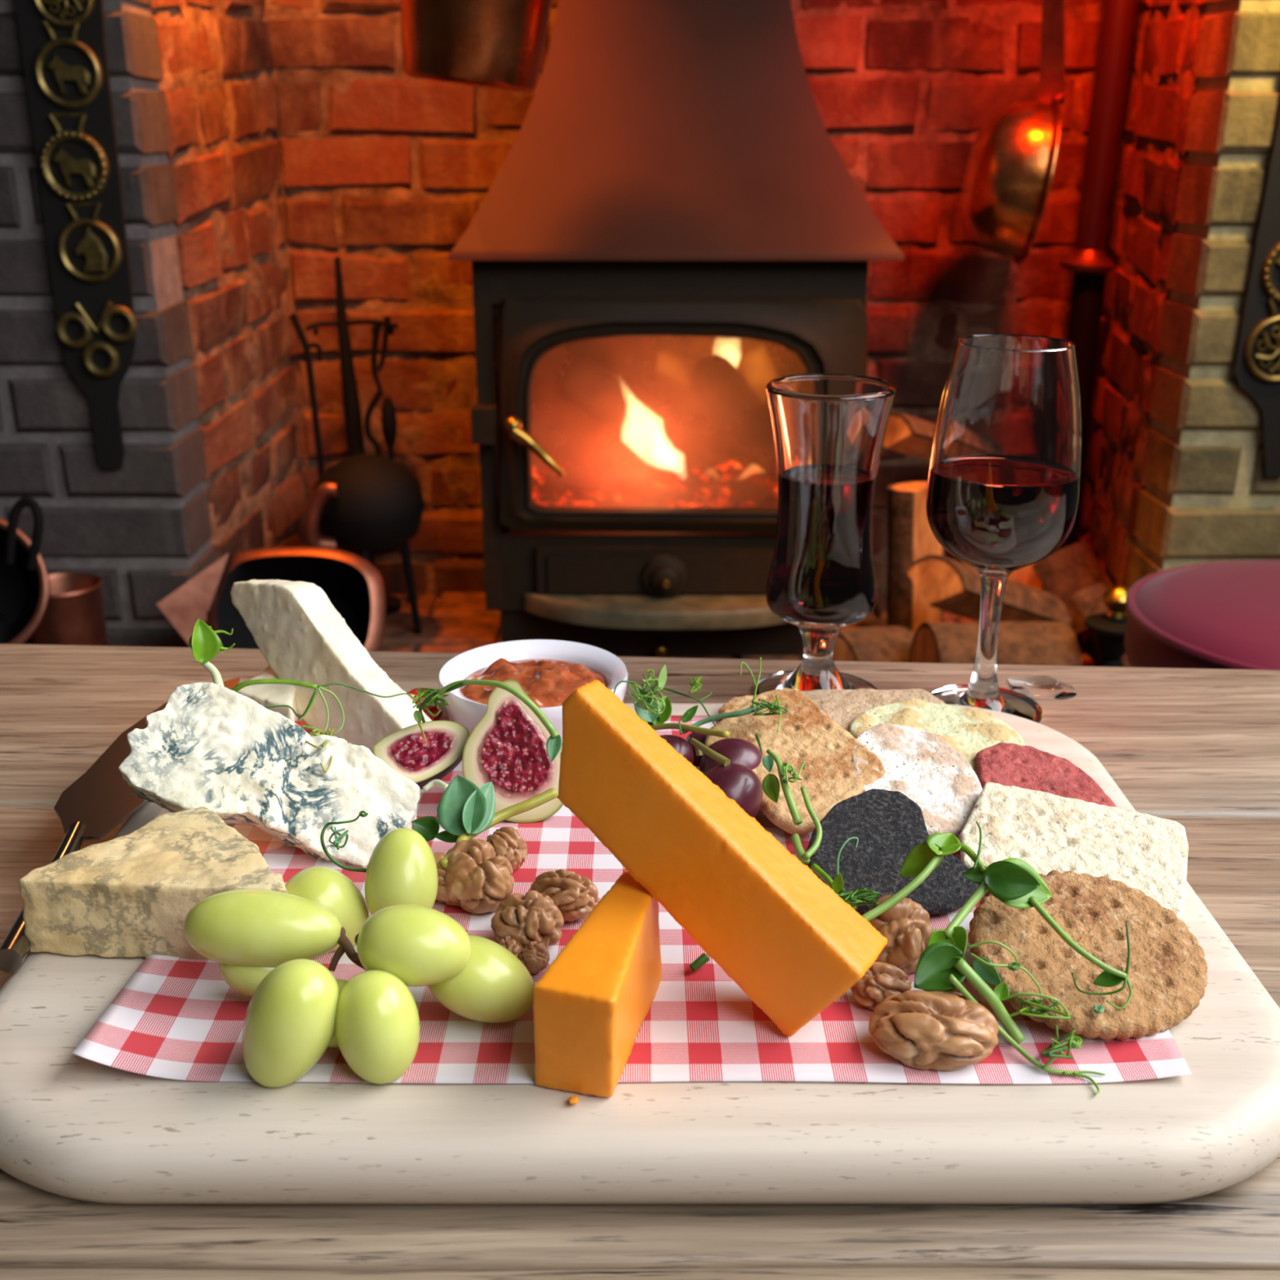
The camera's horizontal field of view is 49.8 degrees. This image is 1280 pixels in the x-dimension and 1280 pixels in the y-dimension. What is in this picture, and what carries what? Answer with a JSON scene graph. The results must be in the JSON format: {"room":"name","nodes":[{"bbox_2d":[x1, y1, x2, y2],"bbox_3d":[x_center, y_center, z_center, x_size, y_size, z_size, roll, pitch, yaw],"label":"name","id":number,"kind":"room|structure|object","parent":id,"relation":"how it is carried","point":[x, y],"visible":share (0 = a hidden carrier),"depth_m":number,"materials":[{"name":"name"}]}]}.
{"room":"country pub interior","nodes":[
{"label":"country pub interior","id":0,"kind":"room"},
{"bbox_2d":[150,0,311,561],"bbox_3d":[-0.590,-0.381,1.865,0.148,1.420,0.354,2,20,6],"label":"wall","id":1,"kind":"structure","parent":0,"point":[216,55],"depth_m":1.80,"materials":[{"name":"brick"}]},
{"bbox_3d":[0.050,-0.972,1.474,1.180,0.023,0.024,0,20,0],"label":"rail","id":2,"kind":"object","parent":1,"relation":"attached to","visible":0},
{"bbox_2d":[961,0,1064,264],"bbox_3d":[0.473,-0.765,1.677,0.116,0.599,0.248,0,20,0],"label":"ladle","id":3,"kind":"object","parent":2,"relation":"hanging from","point":[1008,174],"visible":1,"depth_m":1.70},
{"bbox_2d":[961,98,1061,263],"bbox_3d":[0.472,-0.587,1.766,0.113,0.202,0.202,0,20,0],"label":"bowl","id":4,"kind":"object","parent":3,"relation":"on","point":[1008,174],"depth_m":1.70,"materials":[{"name":"gold metal"}]},
{"bbox_3d":[-0.165,-0.897,1.444,0.008,0.163,0.162,0,20,0],"label":"iron hook","id":5,"kind":"object","parent":2,"relation":"attached to","visible":0},
{"bbox_2d":[400,0,551,93],"bbox_3d":[-0.165,-0.701,1.447,0.187,0.234,0.176,0,20,0],"label":"copper pot","id":6,"kind":"object","parent":5,"relation":"hanging from","point":[494,44],"visible":1,"depth_m":1.41,"materials":[{"name":"brown metal"}]},
{"bbox_2d":[0,0,1279,647],"bbox_3d":[0.050,-0.306,1.665,2.300,1.420,0.145,0,20,0],"label":"wall","id":7,"kind":"structure","parent":0,"point":[143,527],"depth_m":1.60,"materials":[{"name":"grey brick"}]},
{"bbox_2d":[14,0,137,469],"bbox_3d":[-0.612,-0.461,1.524,0.098,0.554,0.014,0,20,0],"label":"strap","id":8,"kind":"object","parent":7,"relation":"hanging from","point":[63,43],"visible":1,"depth_m":1.51,"materials":[{"name":"black leather"}]},
{"bbox_2d":[1232,105,1279,476],"bbox_3d":[0.732,-0.452,1.527,0.099,0.556,0.015,0,20,0],"label":"strap","id":9,"kind":"object","parent":7,"relation":"attached to","point":[1256,366],"visible":1,"depth_m":1.56,"materials":[{"name":"black leather"}]},
{"bbox_2d":[261,0,1121,598],"bbox_3d":[0.080,-0.462,2.085,1.290,1.420,0.148,0,20,0],"label":"wall","id":10,"kind":"structure","parent":0,"point":[384,170],"depth_m":1.95,"materials":[{"name":"brick"}]},
{"bbox_2d":[1075,0,1207,663],"bbox_3d":[0.713,-0.381,1.866,0.145,1.420,0.380,2,20,5],"label":"wall","id":11,"kind":"structure","parent":0,"point":[1142,225],"depth_m":1.79,"materials":[{"name":"brick"}]},
{"bbox_3d":[0.000,1.018,0.217,5.000,0.060,4.700,0,20,0],"label":"floor","id":12,"kind":"structure","parent":0,"visible":0},
{"bbox_2d":[0,644,1279,1279],"bbox_3d":[0.000,0.468,0.535,1.560,0.750,0.719,0,20,0],"label":"pub table","id":13,"kind":"object","parent":12,"relation":"on","point":[1198,749],"visible":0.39,"depth_m":0.34,"materials":[{"name":"brown wood"}]},
{"bbox_2d":[0,703,1279,1204],"bbox_3d":[-0.002,0.083,0.467,0.372,0.020,0.285,0,20,0],"label":"serving board","id":14,"kind":"object","parent":13,"relation":"on","point":[72,1126],"visible":0.47,"depth_m":0.34,"materials":[{"name":"beige wood"}]},
{"bbox_2d":[0,677,239,972],"bbox_3d":[-0.190,0.055,0.501,0.038,0.008,0.218,0,20,0],"label":"table knife","id":15,"kind":"object","parent":14,"relation":"on","point":[100,800],"visible":0.53,"depth_m":0.49,"materials":[{"name":"wood"}]},
{"bbox_2d":[236,665,298,722],"bbox_3d":[-0.151,0.027,0.559,0.024,0.020,0.049,-3,21,-9],"label":"cheese","id":16,"kind":"object","parent":14,"relation":"on","point":[265,695],"visible":0.45,"depth_m":0.55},
{"bbox_2d":[568,1094,578,1104],"bbox_3d":[-0.017,0.116,0.346,0.002,0.002,0.003,0,20,0],"label":"crumb","id":17,"kind":"object","parent":14,"relation":"on","point":[573,1100],"visible":1,"depth_m":0.34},
{"bbox_2d":[72,713,1191,1084],"bbox_3d":[-0.001,0.069,0.463,0.287,0.009,0.237,0,20,0],"label":"checkered napkin","id":18,"kind":"object","parent":14,"relation":"on","point":[175,1018],"visible":0.21,"depth_m":0.37,"materials":[{"name":"fabric"}]},
{"bbox_2d":[18,806,288,959],"bbox_3d":[-0.142,0.074,0.425,0.080,0.026,0.052,0,20,0],"label":"cheese wedge","id":19,"kind":"object","parent":18,"relation":"on","point":[132,895],"visible":0.76,"depth_m":0.41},
{"bbox_2d":[218,962,275,996],"bbox_3d":[-0.106,0.091,0.384,0.022,0.016,0.016,0,20,0],"label":"grape","id":20,"kind":"object","parent":18,"relation":"on","point":[244,980],"visible":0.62,"depth_m":0.38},
{"bbox_2d":[183,888,345,967],"bbox_3d":[-0.104,0.080,0.382,0.044,0.022,0.021,0,20,0],"label":"grape","id":21,"kind":"object","parent":20,"relation":"on","point":[247,927],"visible":0.98,"depth_m":0.37,"materials":[{"name":"green food"}]},
{"bbox_2d":[118,681,420,867],"bbox_3d":[-0.125,0.043,0.469,0.100,0.054,0.045,0,20,0],"label":"cheese wedge","id":22,"kind":"object","parent":18,"relation":"on","point":[212,746],"visible":0.94,"depth_m":0.46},
{"bbox_2d":[189,618,235,687],"bbox_3d":[-0.152,0.005,0.487,0.016,0.024,0.017,0,20,0],"label":"shoot","id":23,"kind":"object","parent":22,"relation":"on","point":[205,644],"visible":1,"depth_m":0.49,"materials":[{"name":"green plant"}]},
{"bbox_2d":[231,679,414,773],"bbox_3d":[-0.119,0.023,0.492,0.052,0.020,0.060,7,22,19],"label":"shoot","id":24,"kind":"object","parent":22,"relation":"on","point":[319,732],"visible":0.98,"depth_m":0.49,"materials":[{"name":"green plant"}]},
{"bbox_2d":[241,959,339,1087],"bbox_3d":[-0.089,0.098,0.353,0.026,0.034,0.023,0,20,0],"label":"grape","id":25,"kind":"object","parent":18,"relation":"on","point":[288,1025],"visible":1,"depth_m":0.34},
{"bbox_2d":[294,720,306,728],"bbox_3d":[-0.135,0.034,0.542,0.005,0.005,0.009,0,20,0],"label":"pepper piece","id":26,"kind":"object","parent":18,"relation":"on","point":[300,723],"visible":0.38,"depth_m":0.54,"materials":[{"name":"red"}]},
{"bbox_2d":[284,866,368,951],"bbox_3d":[-0.095,0.081,0.413,0.026,0.027,0.024,0,20,0],"label":"grape","id":27,"kind":"object","parent":18,"relation":"on","point":[329,887],"visible":0.49,"depth_m":0.41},
{"bbox_2d":[230,579,431,753],"bbox_3d":[-0.124,0.010,0.553,0.113,0.058,0.024,18,27,40],"label":"cheese wedge","id":28,"kind":"object","parent":18,"relation":"on","point":[296,628],"visible":0.8,"depth_m":0.55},
{"bbox_2d":[328,977,347,1046],"bbox_3d":[-0.080,0.099,0.365,0.015,0.018,0.016,0,20,0],"label":"grape","id":29,"kind":"object","parent":18,"relation":"on","point":[341,982],"visible":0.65,"depth_m":0.36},
{"bbox_2d":[320,810,368,872],"bbox_3d":[-0.091,0.063,0.421,0.015,0.019,0.024,0,20,0],"label":"shoot","id":30,"kind":"object","parent":18,"relation":"on","point":[337,840],"visible":1,"depth_m":0.42,"materials":[{"name":"green plant"}]},
{"bbox_2d":[328,934,367,971],"bbox_3d":[-0.081,0.086,0.379,0.022,0.010,0.011,14,24,33],"label":"stem","id":31,"kind":"object","parent":18,"relation":"on","point":[345,946],"visible":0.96,"depth_m":0.38,"materials":[{"name":"brown"}]},
{"bbox_2d":[333,969,419,1084],"bbox_3d":[-0.068,0.100,0.355,0.022,0.029,0.022,0,20,0],"label":"grape","id":32,"kind":"object","parent":18,"relation":"on","point":[376,1028],"visible":1,"depth_m":0.35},
{"bbox_2d":[364,828,437,915],"bbox_3d":[-0.072,0.072,0.414,0.022,0.028,0.024,0,20,0],"label":"grape","id":33,"kind":"object","parent":18,"relation":"on","point":[402,869],"visible":0.69,"depth_m":0.41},
{"bbox_2d":[355,904,471,987],"bbox_3d":[-0.060,0.081,0.365,0.031,0.021,0.021,0,20,0],"label":"grape","id":34,"kind":"object","parent":18,"relation":"on","point":[423,946],"visible":1,"depth_m":0.36,"materials":[{"name":"green food"}]},
{"bbox_2d":[373,720,469,789],"bbox_3d":[-0.078,0.043,0.494,0.034,0.022,0.023,-15,25,-35],"label":"fig half","id":35,"kind":"object","parent":18,"relation":"on","point":[405,750],"visible":0.91,"depth_m":0.49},
{"bbox_2d":[423,706,443,720],"bbox_3d":[-0.085,0.031,0.557,0.009,0.011,0.013,0,20,0],"label":"pepper piece","id":36,"kind":"object","parent":18,"relation":"on","point":[434,710],"visible":0.37,"depth_m":0.55,"materials":[{"name":"red"}]},
{"bbox_2d":[408,688,436,711],"bbox_3d":[-0.088,0.024,0.551,0.014,0.012,0.014,0,20,0],"label":"pepper piece","id":37,"kind":"object","parent":36,"relation":"on","point":[413,691],"visible":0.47,"depth_m":0.55,"materials":[{"name":"red"}]},
{"bbox_2d":[433,852,459,906],"bbox_3d":[-0.059,0.075,0.433,0.023,0.017,0.012,0,20,0],"label":"walnut","id":38,"kind":"object","parent":18,"relation":"on","point":[442,898],"visible":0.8,"depth_m":0.43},
{"bbox_2d":[444,838,514,913],"bbox_3d":[-0.051,0.073,0.431,0.023,0.021,0.021,0,20,0],"label":"walnut","id":39,"kind":"object","parent":18,"relation":"on","point":[481,879],"visible":1,"depth_m":0.42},
{"bbox_2d":[427,934,534,1022],"bbox_3d":[-0.043,0.092,0.374,0.030,0.023,0.022,0,20,0],"label":"grape","id":40,"kind":"object","parent":18,"relation":"on","point":[495,985],"visible":0.91,"depth_m":0.37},
{"bbox_2d":[412,774,557,869],"bbox_3d":[-0.059,0.053,0.454,0.042,0.019,0.049,19,27,41],"label":"shoot","id":41,"kind":"object","parent":18,"relation":"on","point":[465,810],"visible":0.98,"depth_m":0.45,"materials":[{"name":"green plant"}]},
{"bbox_2d":[484,826,527,871],"bbox_3d":[-0.045,0.069,0.453,0.015,0.014,0.014,0,20,0],"label":"walnut","id":42,"kind":"object","parent":18,"relation":"on","point":[507,842],"visible":0.69,"depth_m":0.45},
{"bbox_2d":[498,934,523,959],"bbox_3d":[-0.038,0.091,0.402,0.008,0.008,0.009,0,20,0],"label":"walnut","id":43,"kind":"object","parent":18,"relation":"on","point":[508,942],"visible":0.55,"depth_m":0.40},
{"bbox_2d":[462,679,563,822],"bbox_3d":[-0.043,0.038,0.491,0.038,0.048,0.028,0,20,0],"label":"fig half","id":44,"kind":"object","parent":18,"relation":"on","point":[506,748],"visible":0.88,"depth_m":0.49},
{"bbox_2d":[412,679,561,762],"bbox_3d":[-0.060,0.025,0.475,0.068,0.024,0.027,15,25,34],"label":"shoot","id":45,"kind":"object","parent":44,"relation":"on","point":[553,744],"visible":1,"depth_m":0.47,"materials":[{"name":"green plant"}]},
{"bbox_2d":[490,889,564,948],"bbox_3d":[-0.034,0.083,0.410,0.022,0.017,0.020,0,20,0],"label":"walnut","id":46,"kind":"object","parent":18,"relation":"on","point":[529,916],"visible":1,"depth_m":0.40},
{"bbox_2d":[438,639,627,742],"bbox_3d":[-0.043,0.024,0.559,0.076,0.027,0.076,0,20,0],"label":"ramekin","id":47,"kind":"object","parent":18,"relation":"on","point":[548,671],"visible":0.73,"depth_m":0.56,"materials":[{"name":"white"}]},
{"bbox_2d":[518,941,549,973],"bbox_3d":[-0.031,0.092,0.399,0.009,0.009,0.009,0,20,0],"label":"walnut","id":48,"kind":"object","parent":18,"relation":"on","point":[535,956],"visible":0.9,"depth_m":0.40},
{"bbox_2d":[529,869,599,920],"bbox_3d":[-0.024,0.079,0.427,0.022,0.014,0.016,0,20,0],"label":"walnut","id":49,"kind":"object","parent":18,"relation":"on","point":[574,894],"visible":0.88,"depth_m":0.42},
{"bbox_2d":[533,871,662,1097],"bbox_3d":[-0.006,0.091,0.369,0.022,0.032,0.061,8,22,20],"label":"wedge","id":50,"kind":"object","parent":18,"relation":"on","point":[591,1005],"visible":1,"depth_m":0.35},
{"bbox_2d":[659,734,693,764],"bbox_3d":[0.010,0.044,0.510,0.020,0.019,0.019,0,20,0],"label":"grape","id":51,"kind":"object","parent":18,"relation":"on","point":[679,744],"visible":0.35,"depth_m":0.51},
{"bbox_2d":[684,732,706,767],"bbox_3d":[0.024,0.041,0.523,0.015,0.014,0.014,0,20,0],"label":"grape","id":52,"kind":"object","parent":18,"relation":"on","point":[700,737],"visible":0.34,"depth_m":0.52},
{"bbox_2d":[688,952,709,972],"bbox_3d":[0.017,0.093,0.400,0.006,0.004,0.003,-15,25,-35],"label":"shoot","id":53,"kind":"object","parent":18,"relation":"on","point":[703,958],"visible":1,"depth_m":0.40,"materials":[{"name":"green plant"}]},
{"bbox_2d":[613,657,787,737],"bbox_3d":[0.021,0.022,0.511,0.076,0.032,0.046,15,25,35],"label":"shoot","id":54,"kind":"object","parent":18,"relation":"on","point":[655,711],"visible":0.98,"depth_m":0.51,"materials":[{"name":"green plant"}]},
{"bbox_2d":[556,680,887,1036],"bbox_3d":[0.020,0.060,0.375,0.093,0.087,0.023,9,22,23],"label":"wedge","id":55,"kind":"object","parent":18,"relation":"on","point":[787,940],"visible":1,"depth_m":0.37,"materials":[{"name":"food"}]},
{"bbox_2d":[698,737,762,773],"bbox_3d":[0.034,0.047,0.502,0.024,0.023,0.023,0,20,0],"label":"grape","id":56,"kind":"object","parent":18,"relation":"on","point":[740,751],"visible":0.47,"depth_m":0.49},
{"bbox_2d":[703,763,763,817],"bbox_3d":[0.030,0.055,0.476,0.025,0.024,0.023,0,20,0],"label":"grape","id":57,"kind":"object","parent":18,"relation":"on","point":[740,784],"visible":0.53,"depth_m":0.47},
{"bbox_2d":[689,737,730,766],"bbox_3d":[0.024,0.040,0.482,0.004,0.007,0.022,-12,24,-30],"label":"stem","id":58,"kind":"object","parent":57,"relation":"on","point":[700,747],"visible":1,"depth_m":0.48,"materials":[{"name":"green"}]},
{"bbox_2d":[718,695,756,714],"bbox_3d":[0.056,0.034,0.557,0.031,0.005,0.061,-10,23,-26],"label":"cracker","id":59,"kind":"object","parent":18,"relation":"on","point":[734,704],"visible":0.06,"depth_m":0.57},
{"bbox_2d":[755,733,822,865],"bbox_3d":[0.049,0.051,0.457,0.014,0.023,0.059,-6,21,-16],"label":"shoot","id":60,"kind":"object","parent":18,"relation":"on","point":[771,784],"visible":1,"depth_m":0.45,"materials":[{"name":"green plant"}]},
{"bbox_2d":[704,688,885,835],"bbox_3d":[0.055,0.043,0.502,0.049,0.025,0.069,-12,23,-29],"label":"cracker","id":61,"kind":"object","parent":18,"relation":"on","point":[806,733],"visible":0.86,"depth_m":0.50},
{"bbox_2d":[810,836,879,910],"bbox_3d":[0.061,0.073,0.401,0.019,0.024,0.031,0,20,0],"label":"shoot","id":62,"kind":"object","parent":18,"relation":"on","point":[859,896],"visible":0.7,"depth_m":0.40,"materials":[{"name":"green plant"}]},
{"bbox_2d":[798,688,946,732],"bbox_3d":[0.092,0.032,0.550,0.072,0.008,0.053,0,20,0],"label":"cracker","id":63,"kind":"object","parent":18,"relation":"on","point":[842,706],"visible":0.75,"depth_m":0.56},
{"bbox_2d":[849,961,912,1010],"bbox_3d":[0.067,0.096,0.384,0.018,0.011,0.013,0,20,0],"label":"walnut","id":64,"kind":"object","parent":18,"relation":"on","point":[882,980],"visible":0.85,"depth_m":0.38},
{"bbox_2d":[806,788,978,915],"bbox_3d":[0.077,0.069,0.442,0.048,0.020,0.053,-9,22,-22],"label":"cracker","id":65,"kind":"object","parent":18,"relation":"on","point":[887,825],"visible":0.69,"depth_m":0.44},
{"bbox_2d":[868,894,935,977],"bbox_3d":[0.076,0.085,0.401,0.021,0.020,0.025,0,20,0],"label":"walnut","id":66,"kind":"object","parent":18,"relation":"on","point":[907,927],"visible":0.77,"depth_m":0.39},
{"bbox_2d":[851,723,982,836],"bbox_3d":[0.099,0.049,0.492,0.046,0.020,0.058,-4,21,-12],"label":"cracker","id":67,"kind":"object","parent":18,"relation":"on","point":[917,764],"visible":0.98,"depth_m":0.49,"materials":[{"name":"food"}]},
{"bbox_2d":[868,989,998,1070],"bbox_3d":[0.077,0.102,0.363,0.034,0.015,0.024,0,20,0],"label":"walnut","id":68,"kind":"object","parent":18,"relation":"on","point":[922,1029],"visible":1,"depth_m":0.36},
{"bbox_2d":[848,697,1024,774],"bbox_3d":[0.115,0.037,0.534,0.069,0.012,0.052,-3,20,-8],"label":"cracker","id":69,"kind":"object","parent":18,"relation":"on","point":[969,731],"visible":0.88,"depth_m":0.54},
{"bbox_2d":[861,821,1132,1095],"bbox_3d":[0.099,0.083,0.378,0.075,0.039,0.052,16,26,37],"label":"shoot","id":70,"kind":"object","parent":18,"relation":"on","point":[943,965],"visible":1,"depth_m":0.37,"materials":[{"name":"green plant"}]},
{"bbox_2d":[959,782,1188,920],"bbox_3d":[0.140,0.071,0.448,0.072,0.016,0.065,8,22,21],"label":"cracker","id":71,"kind":"object","parent":18,"relation":"on","point":[1147,853],"visible":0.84,"depth_m":0.45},
{"bbox_2d":[968,870,1207,1039],"bbox_3d":[0.127,0.088,0.392,0.069,0.020,0.062,0,20,0],"label":"cracker","id":72,"kind":"object","parent":18,"relation":"on","point":[1167,976],"visible":0.96,"depth_m":0.39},
{"bbox_3d":[-0.093,0.030,0.550,0.010,0.016,0.015,0,20,0],"label":"carrot piece","id":73,"kind":"object","parent":18,"relation":"on","visible":0},
{"bbox_2d":[407,693,415,701],"bbox_3d":[-0.092,0.023,0.543,0.011,0.004,0.006,0,20,0],"label":"onion sliver","id":74,"kind":"object","parent":73,"relation":"on","point":[412,695],"visible":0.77,"depth_m":0.54,"materials":[{"name":"beige food"}]},
{"bbox_2d":[975,742,1116,807],"bbox_3d":[0.146,0.052,0.500,0.040,0.009,0.055,-14,25,-34],"label":"cracker","id":75,"kind":"object","parent":14,"relation":"on","point":[1006,764],"visible":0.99,"depth_m":0.50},
{"bbox_2d":[752,373,897,695],"bbox_3d":[0.083,-0.043,0.624,0.060,0.146,0.060,11,23,27],"label":"glass","id":76,"kind":"object","parent":13,"relation":"on","point":[829,429],"visible":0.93,"depth_m":0.60,"materials":[{"name":"clear"}]},
{"bbox_2d":[926,333,1081,723],"bbox_3d":[0.157,-0.046,0.605,0.064,0.167,0.064,-2,20,-6],"label":"wine glass","id":77,"kind":"object","parent":13,"relation":"on","point":[1003,485],"visible":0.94,"depth_m":0.57,"materials":[{"name":"clear"}]},
{"bbox_2d":[1007,675,1077,699],"bbox_3d":[0.192,0.022,0.659,0.031,0.001,0.030,0,20,0],"label":"wet spill","id":78,"kind":"object","parent":13,"relation":"on","point":[1037,686],"visible":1,"depth_m":0.66,"materials":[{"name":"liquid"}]},
{"bbox_2d":[379,592,1095,666],"bbox_3d":[0.050,0.222,1.812,2.100,0.327,0.845,0,20,0],"label":"hearth","id":79,"kind":"object","parent":12,"relation":"on","point":[454,622],"visible":0.15,"depth_m":2.00,"materials":[{"name":"ceramic"}]},
{"bbox_2d":[0,497,49,644],"bbox_3d":[-0.709,-0.012,1.514,0.187,0.321,0.140,0,20,0],"label":"pan","id":80,"kind":"object","parent":79,"relation":"on","point":[24,583],"visible":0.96,"depth_m":1.52,"materials":[{"name":"black"}]},
{"bbox_2d":[0,528,39,644],"bbox_3d":[-0.733,-0.062,1.500,0.158,0.156,0.121,-9,22,-23],"label":"coal scuttle","id":81,"kind":"object","parent":80,"relation":"on","point":[20,585],"depth_m":1.54,"materials":[{"name":"black metal"}]},
{"bbox_2d":[31,572,108,645],"bbox_3d":[-0.678,0.016,1.648,0.089,0.176,0.089,0,20,0],"label":"copper pot","id":82,"kind":"object","parent":79,"relation":"on","point":[74,615],"visible":0.3,"depth_m":1.60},
{"bbox_2d":[156,546,386,651],"bbox_3d":[-0.415,-0.008,1.632,0.245,0.233,0.213,0,20,0],"label":"coal scuttle","id":83,"kind":"object","parent":79,"relation":"on","point":[354,587],"visible":0.47,"depth_m":1.59,"materials":[{"name":"orange metal"}]},
{"bbox_2d":[304,257,401,614],"bbox_3d":[-0.401,-0.289,1.991,0.130,0.511,0.090,0,20,0],"label":"stand","id":84,"kind":"object","parent":79,"relation":"on","point":[351,402],"visible":0.65,"depth_m":1.95,"materials":[{"name":"black metal"}]},
{"bbox_2d":[288,312,324,476],"bbox_3d":[-0.462,-0.323,1.945,0.041,0.273,0.020,0,20,0],"label":"poker","id":85,"kind":"object","parent":84,"relation":"hanging from","point":[306,347],"visible":0.86,"depth_m":1.92,"materials":[{"name":"black metal"}]},
{"bbox_2d":[364,315,391,455],"bbox_3d":[-0.366,-0.339,1.934,0.047,0.226,0.011,-2,20,-5],"label":"tongs","id":86,"kind":"object","parent":84,"relation":"hanging from","point":[378,323],"visible":0.94,"depth_m":1.92,"materials":[{"name":"black metal"}]},
{"bbox_2d":[381,396,396,460],"bbox_3d":[-0.352,-0.267,1.946,0.022,0.155,0.022,0,20,0],"label":"brush","id":87,"kind":"object","parent":84,"relation":"hanging from","point":[388,420],"visible":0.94,"depth_m":1.93,"materials":[{"name":"black metal"}]},
{"bbox_2d":[301,453,424,634],"bbox_3d":[-0.369,-0.121,1.890,0.152,0.267,0.161,0,20,0],"label":"kettle","id":88,"kind":"object","parent":79,"relation":"on","point":[364,506],"visible":0.91,"depth_m":1.82,"materials":[{"name":"black metal"}]},
{"bbox_2d":[448,0,904,656],"bbox_3d":[0.044,-0.465,1.783,0.550,0.982,0.333,0,20,0],"label":"wood stove","id":89,"kind":"object","parent":79,"relation":"on","point":[673,191],"visible":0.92,"depth_m":1.70,"materials":[{"name":"black metal"}]},
{"bbox_2d":[558,356,671,444],"bbox_3d":[-0.034,-0.334,1.921,0.159,0.118,0.069,4,21,10],"label":"log","id":90,"kind":"object","parent":89,"relation":"in","point":[600,393],"visible":1,"depth_m":1.89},
{"bbox_2d":[532,460,777,506],"bbox_3d":[0.037,-0.205,1.915,0.408,0.048,0.185,0,20,0],"label":"embers","id":91,"kind":"object","parent":89,"relation":"on","point":[729,484],"visible":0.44,"depth_m":1.93,"materials":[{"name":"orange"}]},
{"bbox_2d":[542,463,652,492],"bbox_3d":[-0.058,-0.224,1.907,0.152,0.040,0.041,0,20,0],"label":"log","id":92,"kind":"object","parent":91,"relation":"on","point":[578,477],"visible":0.97,"depth_m":1.89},
{"bbox_2d":[688,354,777,475],"bbox_3d":[0.146,-0.307,1.883,0.165,0.160,0.066,8,22,21],"label":"log","id":93,"kind":"object","parent":91,"relation":"on","point":[714,380],"visible":0.76,"depth_m":1.86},
{"bbox_2d":[448,0,904,260],"bbox_3d":[0.044,-0.721,1.716,0.550,0.456,0.282,0,20,0],"label":"hood","id":94,"kind":"object","parent":89,"relation":"attached to","point":[651,130],"depth_m":1.67,"materials":[{"name":"brown metal"}]},
{"bbox_2d":[798,626,914,662],"bbox_3d":[0.278,0.017,1.696,0.119,0.082,0.118,-13,24,-32],"label":"log","id":95,"kind":"object","parent":79,"relation":"on","point":[875,643],"visible":0.59,"depth_m":1.66,"materials":[{"name":"brown wood"}]},
{"bbox_2d":[886,481,944,633],"bbox_3d":[0.365,-0.094,1.865,0.075,0.237,0.101,16,26,37],"label":"log","id":96,"kind":"object","parent":79,"relation":"on","point":[910,536],"visible":0.62,"depth_m":1.82,"materials":[{"name":"brown wood"}]},
{"bbox_2d":[905,554,1071,625],"bbox_3d":[0.445,-0.053,1.756,0.233,0.144,0.101,-14,24,-33],"label":"log","id":97,"kind":"object","parent":79,"relation":"on","point":[943,584],"visible":0.81,"depth_m":1.70,"materials":[{"name":"brown wood"}]},
{"bbox_2d":[908,621,1082,666],"bbox_3d":[0.411,0.023,1.595,0.164,0.089,0.142,-1,20,-4],"label":"log","id":98,"kind":"object","parent":79,"relation":"on","point":[1020,642],"visible":0.57,"depth_m":1.55,"materials":[{"name":"brown wood"}]},
{"bbox_2d":[958,559,1045,621],"bbox_3d":[0.530,-0.098,2.008,0.089,0.173,0.142,-10,23,-26],"label":"log","id":99,"kind":"object","parent":79,"relation":"on","point":[1027,575],"visible":0.02,"depth_m":1.98,"materials":[{"name":"brown wood"}]},
{"bbox_2d":[882,411,936,462],"bbox_3d":[0.413,-0.271,1.906,0.205,0.109,0.084,-14,24,-33],"label":"log","id":100,"kind":"object","parent":99,"relation":"on","point":[911,436],"visible":0.41,"depth_m":1.84,"materials":[{"name":"brown wood"}]},
{"bbox_2d":[1031,541,1106,635],"bbox_3d":[0.607,-0.071,1.904,0.082,0.121,0.118,-15,25,-35],"label":"log","id":101,"kind":"object","parent":79,"relation":"on","point":[1074,567],"visible":0.59,"depth_m":1.89,"materials":[{"name":"brown wood"}]},
{"bbox_2d":[1053,0,1138,553],"bbox_3d":[0.610,-0.509,1.880,0.072,1.001,0.093,5,21,14],"label":"pipe","id":102,"kind":"object","parent":79,"relation":"on","point":[1089,263],"visible":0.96,"depth_m":1.83,"materials":[{"name":"red metal"}]},
{"bbox_2d":[1071,582,1130,666],"bbox_3d":[0.616,-0.004,1.761,0.061,0.110,0.149,-8,22,-22],"label":"log","id":103,"kind":"object","parent":79,"relation":"on","point":[1089,599],"visible":0.23,"depth_m":1.78,"materials":[{"name":"brown wood"}]},
{"bbox_2d":[1084,585,1129,666],"bbox_3d":[0.527,0.037,1.549,0.066,0.206,0.066,0,20,0],"label":"andiron","id":104,"kind":"object","parent":79,"relation":"on","point":[1109,628],"visible":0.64,"depth_m":1.52,"materials":[{"name":"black metal"}]},
{"bbox_2d":[1124,560,1279,670],"bbox_3d":[0.570,0.265,1.244,0.320,0.642,0.320,0,20,0],"label":"stool","id":105,"kind":"object","parent":12,"relation":"on","point":[1218,615],"visible":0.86,"depth_m":1.12,"materials":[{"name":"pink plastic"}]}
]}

